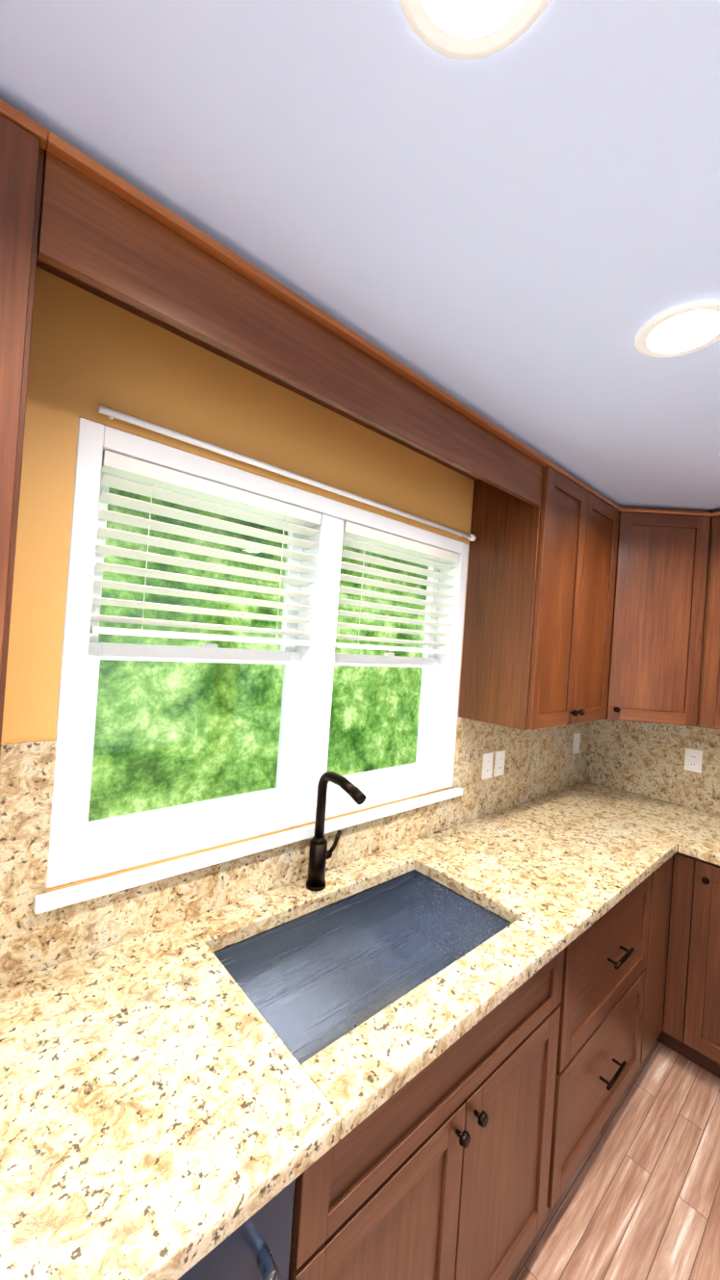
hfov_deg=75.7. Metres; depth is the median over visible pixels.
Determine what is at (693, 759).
wall outlet
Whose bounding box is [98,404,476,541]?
rod
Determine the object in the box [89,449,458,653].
window blinds
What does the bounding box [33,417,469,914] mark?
window
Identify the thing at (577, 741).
wall outlet
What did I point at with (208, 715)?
window glass
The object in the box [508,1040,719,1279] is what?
floor
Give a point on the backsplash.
(646, 759)
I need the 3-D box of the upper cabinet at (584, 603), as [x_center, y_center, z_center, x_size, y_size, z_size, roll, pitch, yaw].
[0.973,-0.152,2.176,0.473,1.028,0.364,4,0,-42]
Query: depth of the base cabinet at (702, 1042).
1.86 m
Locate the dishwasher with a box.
[178,1179,295,1279]
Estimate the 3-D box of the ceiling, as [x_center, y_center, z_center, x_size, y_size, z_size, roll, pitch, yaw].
[0.882,-0.742,-1.137,6.440,0.100,5.490,4,0,-42]
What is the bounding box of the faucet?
[305,771,366,891]
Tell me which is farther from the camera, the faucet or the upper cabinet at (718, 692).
the upper cabinet at (718, 692)
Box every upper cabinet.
[0,98,61,755]
[458,452,585,730]
[570,484,627,724]
[612,505,719,729]
[716,691,719,730]
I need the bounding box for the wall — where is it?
[0,266,590,984]
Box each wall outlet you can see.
[481,752,494,780]
[494,750,505,776]
[573,732,580,754]
[684,747,703,773]
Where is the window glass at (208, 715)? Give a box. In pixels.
[88,487,428,821]
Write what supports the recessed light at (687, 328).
in the ceiling
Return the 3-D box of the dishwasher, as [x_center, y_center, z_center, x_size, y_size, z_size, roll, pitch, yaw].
[-0.535,1.189,0.683,0.608,0.868,0.674,4,0,-42]
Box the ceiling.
[0,0,719,512]
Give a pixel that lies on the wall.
(91, 352)
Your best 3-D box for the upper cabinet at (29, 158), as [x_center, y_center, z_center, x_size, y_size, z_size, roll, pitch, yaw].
[-0.776,-0.282,0.646,0.469,1.028,0.321,4,0,-42]
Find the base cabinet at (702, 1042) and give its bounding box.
[684,858,719,1078]
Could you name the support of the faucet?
on the countertop at (179, 1099)
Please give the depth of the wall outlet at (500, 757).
2.15 m
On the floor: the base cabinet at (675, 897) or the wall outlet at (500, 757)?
the base cabinet at (675, 897)
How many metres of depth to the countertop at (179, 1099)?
0.91 m
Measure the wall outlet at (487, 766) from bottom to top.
0.115 m
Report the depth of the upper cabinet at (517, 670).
1.81 m
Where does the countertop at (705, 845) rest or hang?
on the base cabinet at (702, 1042)
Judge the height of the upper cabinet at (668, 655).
1.028 m
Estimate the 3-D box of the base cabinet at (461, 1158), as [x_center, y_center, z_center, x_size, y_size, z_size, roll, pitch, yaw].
[0.585,1.270,1.737,0.810,0.873,0.627,4,0,-42]
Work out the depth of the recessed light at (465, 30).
0.55 m
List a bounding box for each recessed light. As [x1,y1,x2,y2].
[398,0,550,60]
[634,298,719,357]
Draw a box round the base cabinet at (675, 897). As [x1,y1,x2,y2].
[646,852,696,1056]
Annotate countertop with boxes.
[0,771,716,1279]
[681,814,719,865]

